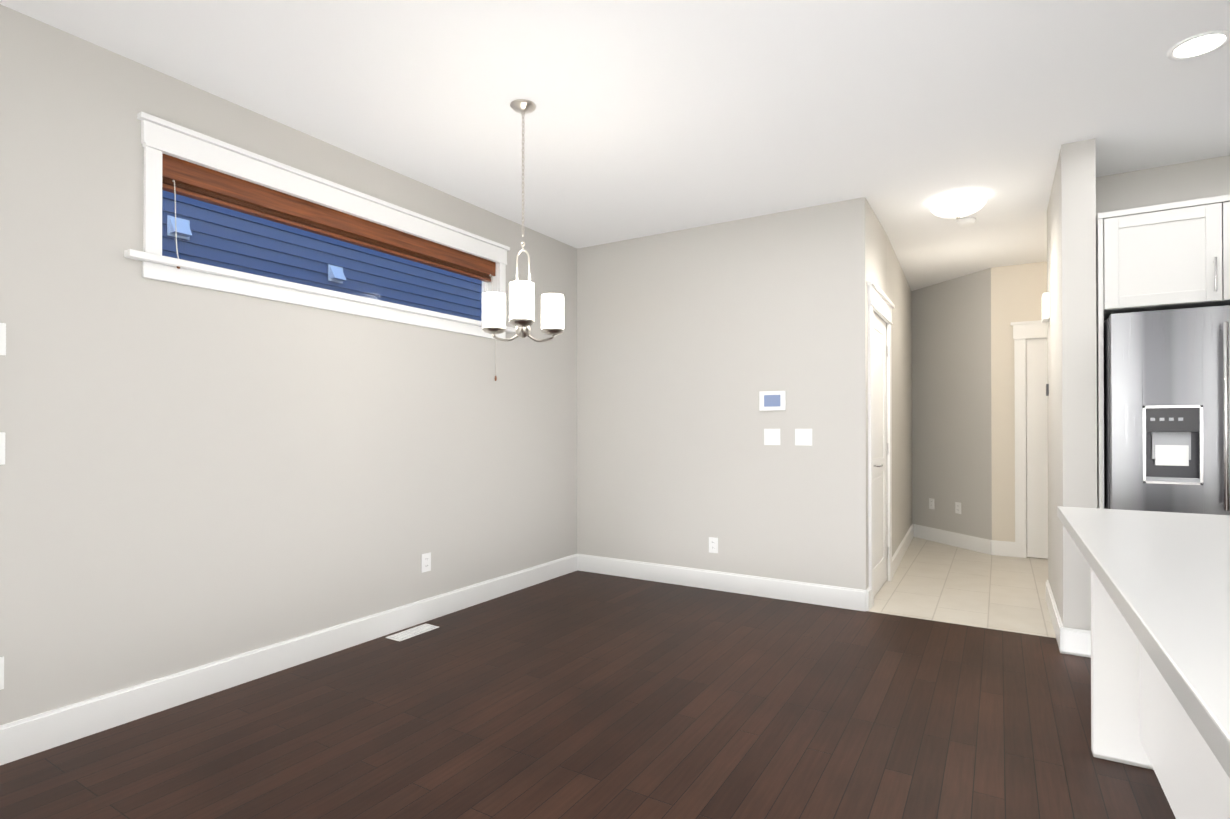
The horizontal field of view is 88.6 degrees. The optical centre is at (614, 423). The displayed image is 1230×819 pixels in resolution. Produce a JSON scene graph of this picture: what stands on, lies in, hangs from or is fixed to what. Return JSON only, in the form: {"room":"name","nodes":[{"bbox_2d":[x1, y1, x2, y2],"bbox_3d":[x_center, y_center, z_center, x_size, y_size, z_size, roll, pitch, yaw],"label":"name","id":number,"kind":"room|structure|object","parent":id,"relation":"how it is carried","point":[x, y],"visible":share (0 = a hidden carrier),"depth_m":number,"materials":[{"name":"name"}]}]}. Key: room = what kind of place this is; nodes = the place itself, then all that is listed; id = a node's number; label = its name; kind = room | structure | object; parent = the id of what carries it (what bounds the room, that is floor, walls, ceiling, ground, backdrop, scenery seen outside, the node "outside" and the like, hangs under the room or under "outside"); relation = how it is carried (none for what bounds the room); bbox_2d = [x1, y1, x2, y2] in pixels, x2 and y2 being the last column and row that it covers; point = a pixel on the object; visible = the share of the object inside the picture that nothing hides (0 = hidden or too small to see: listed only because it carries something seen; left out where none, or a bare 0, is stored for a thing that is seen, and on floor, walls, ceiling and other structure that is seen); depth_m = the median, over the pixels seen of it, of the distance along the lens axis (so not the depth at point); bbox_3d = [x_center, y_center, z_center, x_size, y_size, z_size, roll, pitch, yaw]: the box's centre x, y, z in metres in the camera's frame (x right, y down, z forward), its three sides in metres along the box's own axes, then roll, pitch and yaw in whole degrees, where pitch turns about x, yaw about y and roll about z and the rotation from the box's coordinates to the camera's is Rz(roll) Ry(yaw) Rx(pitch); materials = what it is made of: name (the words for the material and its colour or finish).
{"room":"kitchen","nodes":[
{"label":"kitchen","id":0,"kind":"room"},
{"bbox_2d":[0,4,576,724],"bbox_3d":[-2.476,-0.149,2.069,0.150,2.775,8.250,0,0,31],"label":"wall","id":1,"kind":"structure","parent":0,"point":[190,476],"depth_m":2.90,"materials":[{"name":"grey paint"}]},
{"bbox_2d":[0,656,3,689],"bbox_3d":[-2.265,0.910,2.255,0.010,0.118,0.118,0,0,31],"label":"electrical outlet","id":2,"kind":"object","parent":1,"relation":"attached to","point":[1,673],"visible":1,"depth_m":2.30,"materials":[{"name":"white plastic"}]},
{"bbox_2d":[0,432,4,464],"bbox_3d":[-2.265,0.090,2.260,0.010,0.118,0.118,0,0,31],"label":"light switch","id":3,"kind":"object","parent":1,"relation":"attached to","point":[2,448],"visible":1,"depth_m":2.30,"materials":[{"name":"white plastic"}]},
{"bbox_2d":[0,323,5,354],"bbox_3d":[-2.265,-0.310,2.263,0.010,0.118,0.118,0,0,31],"label":"light switch","id":4,"kind":"object","parent":1,"relation":"attached to","point":[2,338],"visible":1,"depth_m":2.31,"materials":[{"name":"white plastic"}]},
{"bbox_2d":[0,554,576,765],"bbox_3d":[-2.437,1.168,1.966,0.016,0.140,8.130,0,0,31],"label":"baseboard","id":5,"kind":"structure","parent":1,"relation":"attached to","point":[31,735],"depth_m":2.98,"materials":[{"name":"white wood"}]},
{"bbox_2d":[124,249,514,339],"bbox_3d":[-1.393,-0.667,3.652,0.055,0.100,2.428,0,0,31],"label":"window sill","id":6,"kind":"structure","parent":1,"relation":"attached to","point":[165,269],"depth_m":3.22,"materials":[{"name":"white wood"}]},
{"bbox_2d":[137,111,509,320],"bbox_3d":[-1.455,-1.012,3.692,0.170,0.591,2.338,0,0,31],"label":"window","id":7,"kind":"structure","parent":1,"relation":"in","point":[159,136],"depth_m":3.18,"materials":[{"name":"white wood"}]},
{"bbox_2d":[162,153,496,380],"bbox_3d":[-1.436,-0.748,3.678,0.132,0.873,2.156,0,0,31],"label":"window blind","id":8,"kind":"object","parent":7,"relation":"attached to","point":[194,181],"visible":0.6,"depth_m":3.36,"materials":[{"name":"brown wood"}]},
{"bbox_2d":[421,552,430,572],"bbox_3d":[-1.198,0.880,4.007,0.008,0.116,0.072,0,0,31],"label":"electrical outlet","id":9,"kind":"object","parent":1,"relation":"attached to","point":[425,562],"visible":1,"depth_m":4.00,"materials":[{"name":"white plastic"}]},
{"bbox_2d":[0,570,1175,818],"bbox_3d":[0.603,1.258,0.388,7.150,0.060,8.600,0,0,31],"label":"floor","id":10,"kind":"structure","parent":0,"point":[584,696],"depth_m":2.56,"materials":[{"name":"brown wood"}]},
{"bbox_2d":[386,624,438,640],"bbox_3d":[-1.208,1.246,3.776,0.120,0.006,0.300,0,0,31],"label":"floor vent","id":11,"kind":"object","parent":10,"relation":"in","point":[411,632],"visible":1,"depth_m":3.76,"materials":[{"name":"white metal"}]},
{"bbox_2d":[1090,570,1229,818],"bbox_3d":[1.051,0.790,0.261,0.930,0.876,4.445,0,0,31],"label":"kitchen island","id":12,"kind":"object","parent":10,"relation":"on","point":[1135,721],"depth_m":2.27,"materials":[{"name":"white wood"}]},
{"bbox_2d":[1057,506,1229,789],"bbox_3d":[1.032,0.332,0.290,1.070,0.040,4.530,0,0,31],"label":"island countertop","id":13,"kind":"structure","parent":12,"relation":"on","point":[1166,574],"depth_m":1.25,"materials":[{"name":"white stone"}]},
{"bbox_2d":[1104,305,1229,514],"bbox_3d":[3.093,0.333,3.268,0.910,1.785,0.820,0,0,31],"label":"fridge","id":14,"kind":"object","parent":10,"relation":"on","point":[1166,410],"visible":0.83,"depth_m":3.10,"materials":[{"name":"grey metal"}]},
{"bbox_2d":[0,0,1229,290],"bbox_3d":[1.462,-1.588,1.814,7.150,0.100,11.900,0,0,31],"label":"ceiling","id":15,"kind":"structure","parent":0,"point":[644,118],"depth_m":2.94,"materials":[{"name":"white paint"}]},
{"bbox_2d":[482,99,563,341],"bbox_3d":[-0.462,-0.965,3.055,0.380,1.130,0.398,0,0,31],"label":"chandelier","id":16,"kind":"object","parent":15,"relation":"hanging from","point":[521,306],"visible":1,"depth_m":3.04,"materials":[{"name":"silver metal"}]},
{"bbox_2d":[930,193,986,219],"bbox_3d":[2.324,-1.455,4.274,0.344,0.136,0.344,0,0,31],"label":"hall ceiling light","id":17,"kind":"object","parent":15,"relation":"attached to","point":[957,206],"visible":1,"depth_m":4.18,"materials":[{"name":"white glass"}]},
{"bbox_2d":[957,217,975,226],"bbox_3d":[2.620,-1.502,4.703,0.124,0.036,0.124,0,0,31],"label":"smoke detector","id":18,"kind":"object","parent":15,"relation":"attached to","point":[965,222],"visible":1,"depth_m":4.67,"materials":[{"name":"white plastic"}]},
{"bbox_2d":[1167,30,1229,60],"bbox_3d":[2.363,-1.530,2.553,0.196,0.006,0.196,0,0,31],"label":"recessed light","id":19,"kind":"object","parent":15,"relation":"in","point":[1198,45],"visible":1,"depth_m":2.55,"materials":[{"name":"white"}]},
{"bbox_2d":[577,197,868,589],"bbox_3d":[0.707,-0.132,4.889,2.350,2.775,0.120,0,0,31],"label":"wall","id":20,"kind":"structure","parent":0,"point":[692,343],"depth_m":4.72,"materials":[{"name":"grey paint"}]},
{"bbox_2d":[709,537,717,552],"bbox_3d":[0.746,0.920,4.784,0.072,0.116,0.008,0,0,31],"label":"electrical outlet","id":21,"kind":"object","parent":20,"relation":"attached to","point":[713,544],"visible":1,"depth_m":4.78,"materials":[{"name":"white plastic"}]},
{"bbox_2d":[577,554,865,611],"bbox_3d":[0.671,1.185,4.823,2.350,0.140,0.016,0,0,31],"label":"baseboard","id":22,"kind":"structure","parent":20,"relation":"attached to","point":[827,595],"depth_m":4.70,"materials":[{"name":"white wood"}]},
{"bbox_2d":[764,429,779,444],"bbox_3d":[1.134,0.093,4.551,0.118,0.118,0.010,0,0,31],"label":"switch plate","id":23,"kind":"object","parent":20,"relation":"attached to","point":[771,436],"visible":1,"depth_m":4.55,"materials":[{"name":"white plastic"}]},
{"bbox_2d":[759,391,785,410],"bbox_3d":[1.136,-0.167,4.546,0.190,0.140,0.020,0,0,31],"label":"thermostat panel","id":24,"kind":"object","parent":20,"relation":"attached to","point":[772,400],"visible":1,"depth_m":4.54,"materials":[{"name":"white plastic"}]},
{"bbox_2d":[795,429,811,445],"bbox_3d":[1.326,0.093,4.434,0.118,0.118,0.010,0,0,31],"label":"switch plate","id":25,"kind":"object","parent":20,"relation":"attached to","point":[803,437],"visible":1,"depth_m":4.43,"materials":[{"name":"white plastic"}]},
{"bbox_2d":[868,203,911,580],"bbox_3d":[2.502,-0.127,5.768,0.200,2.775,3.250,0,0,31],"label":"wall","id":26,"kind":"structure","parent":0,"point":[886,274],"depth_m":5.78,"materials":[{"name":"grey paint"}]},
{"bbox_2d":[866,587,870,610],"bbox_3d":[1.712,1.182,4.257,0.016,0.140,0.100,0,0,31],"label":"baseboard","id":27,"kind":"structure","parent":26,"relation":"attached to","point":[868,598],"depth_m":4.22,"materials":[{"name":"white wood"}]},
{"bbox_2d":[873,311,888,595],"bbox_3d":[1.990,0.216,4.721,0.102,2.061,0.784,0,0,31],"label":"hall door","id":28,"kind":"structure","parent":26,"relation":"in","point":[879,448],"depth_m":4.79,"materials":[{"name":"white wood"}]},
{"bbox_2d":[867,280,894,607],"bbox_3d":[1.998,0.142,4.709,0.041,2.225,1.020,0,0,31],"label":"door frame","id":29,"kind":"structure","parent":26,"relation":"attached to","point":[881,304],"depth_m":4.37,"materials":[{"name":"white wood"}]},
{"bbox_2d":[892,524,913,576],"bbox_3d":[2.805,1.193,6.127,0.096,0.140,2.311,0,0,31],"label":"baseboard","id":30,"kind":"structure","parent":26,"relation":"attached to","point":[898,555],"depth_m":5.93,"materials":[{"name":"white wood"}]},
{"bbox_2d":[912,268,991,539],"bbox_3d":[3.560,-0.122,6.638,0.120,2.775,1.082,0,0,-15],"label":"wall","id":31,"kind":"structure","parent":0,"point":[951,400],"depth_m":6.56,"materials":[{"name":"grey paint"}]},
{"bbox_2d":[929,498,933,508],"bbox_3d":[3.438,0.867,6.845,0.008,0.116,0.072,0,0,-15],"label":"outlet","id":32,"kind":"object","parent":31,"relation":"attached to","point":[931,503],"visible":1,"depth_m":6.85,"materials":[{"name":"white plastic"}]},
{"bbox_2d":[913,524,991,554],"bbox_3d":[3.495,1.196,6.612,0.016,0.140,1.082,0,0,-15],"label":"baseboard","id":33,"kind":"structure","parent":31,"relation":"attached to","point":[973,543],"depth_m":6.52,"materials":[{"name":"white wood"}]},
{"bbox_2d":[955,502,960,513],"bbox_3d":[3.531,0.865,6.490,0.008,0.116,0.072,0,0,-15],"label":"outlet","id":34,"kind":"object","parent":31,"relation":"attached to","point":[957,507],"visible":1,"depth_m":6.48,"materials":[{"name":"white plastic"}]},
{"bbox_2d":[869,537,1055,637],"bbox_3d":[3.727,1.287,5.177,2.800,0.060,3.770,0,0,31],"label":"floor","id":35,"kind":"structure","parent":0,"point":[935,581],"depth_m":4.75,"materials":[{"name":"beige tile"}]},
{"bbox_2d":[991,261,1046,541],"bbox_3d":[4.504,-0.128,5.643,1.950,2.775,0.120,0,0,31],"label":"wall","id":36,"kind":"structure","parent":0,"point":[1017,291],"depth_m":6.04,"materials":[{"name":"beige paint"}]},
{"bbox_2d":[992,540,1014,556],"bbox_3d":[3.717,1.192,6.035,0.190,0.140,0.016,0,0,31],"label":"baseboard","id":37,"kind":"structure","parent":36,"relation":"attached to","point":[1003,548],"depth_m":6.03,"materials":[{"name":"white wood"}]},
{"bbox_2d":[1011,320,1046,557],"bbox_3d":[4.202,0.148,5.731,1.020,2.225,0.041,0,0,31],"label":"door frame","id":38,"kind":"structure","parent":36,"relation":"attached to","point":[1023,331],"depth_m":5.96,"materials":[{"name":"white wood"}]},
{"bbox_2d":[1026,338,1047,558],"bbox_3d":[4.208,0.222,5.742,0.772,2.061,0.102,0,0,31],"label":"end door","id":39,"kind":"structure","parent":36,"relation":"in","point":[1037,446],"depth_m":5.91,"materials":[{"name":"white wood"}]},
{"bbox_2d":[1026,473,1026,540],"bbox_3d":[4.686,-0.121,6.738,3.020,2.775,0.120,0,0,31],"label":"wall","id":40,"kind":"structure","parent":0,"point":[1026,506],"depth_m":6.81,"materials":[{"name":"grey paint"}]},
{"bbox_2d":[1047,138,1096,630],"bbox_3d":[2.796,-0.138,3.879,0.150,2.775,1.110,0,0,31],"label":"wall","id":41,"kind":"structure","parent":0,"point":[1071,350],"depth_m":3.41,"materials":[{"name":"grey paint"}]},
{"bbox_2d":[1042,292,1049,322],"bbox_3d":[2.957,-0.798,4.330,0.039,0.180,0.160,0,0,31],"label":"box","id":42,"kind":"object","parent":41,"relation":"attached to","point":[1045,307],"visible":0.98,"depth_m":4.26,"materials":[{"name":"white plastic"}]},
{"bbox_2d":[1046,384,1048,395],"bbox_3d":[3.025,-0.237,4.413,0.013,0.080,0.060,0,0,31],"label":"door hinge","id":43,"kind":"object","parent":41,"relation":"attached to","point":[1047,389],"visible":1,"depth_m":4.39,"materials":[{"name":"grey metal"}]},
{"bbox_2d":[1046,580,1063,653],"bbox_3d":[2.755,1.180,3.963,0.016,0.140,1.256,0,0,31],"label":"baseboard","id":44,"kind":"structure","parent":41,"relation":"attached to","point":[1057,624],"depth_m":3.78,"materials":[{"name":"white wood"}]},
{"bbox_2d":[1060,627,1090,657],"bbox_3d":[2.497,1.177,3.394,0.166,0.140,0.016,0,0,31],"label":"baseboard","id":45,"kind":"structure","parent":41,"relation":"attached to","point":[1077,642],"depth_m":3.39,"materials":[{"name":"white wood"}]},
{"bbox_2d":[1096,155,1229,215],"bbox_3d":[4.415,-0.143,3.086,3.440,2.775,0.120,0,0,31],"label":"wall","id":46,"kind":"structure","parent":0,"point":[1198,179],"depth_m":3.73,"materials":[{"name":"grey paint"}]},
{"bbox_2d":[1096,195,1229,508],"bbox_3d":[3.149,0.064,3.362,0.980,2.365,0.704,0,0,31],"label":"upper cabinet","id":47,"kind":"object","parent":46,"relation":"attached to","point":[1170,256],"visible":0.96,"depth_m":3.23,"materials":[{"name":"white wood"}]},
{"label":"outside","id":48,"kind":"structure","parent":0,"visible":0},
{"bbox_2d":[162,190,481,320],"bbox_3d":[-3.077,-1.388,5.926,0.016,6.300,13.000,0,0,31],"label":"siding","id":49,"kind":"object","parent":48,"point":[212,232],"depth_m":6.08,"materials":[{"name":"blue"}]},
{"bbox_2d":[167,215,192,239],"bbox_3d":[-3.513,-1.593,5.104,0.091,0.160,0.160,0,0,31],"label":"air vent","id":50,"kind":"object","parent":49,"relation":"attached to","point":[184,225],"depth_m":5.10,"materials":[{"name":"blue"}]},
{"bbox_2d":[328,264,345,283],"bbox_3d":[-2.774,-1.506,6.316,0.091,0.160,0.160,0,0,31],"label":"air vent","id":51,"kind":"object","parent":49,"relation":"attached to","point":[337,272],"depth_m":6.30,"materials":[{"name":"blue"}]}
]}

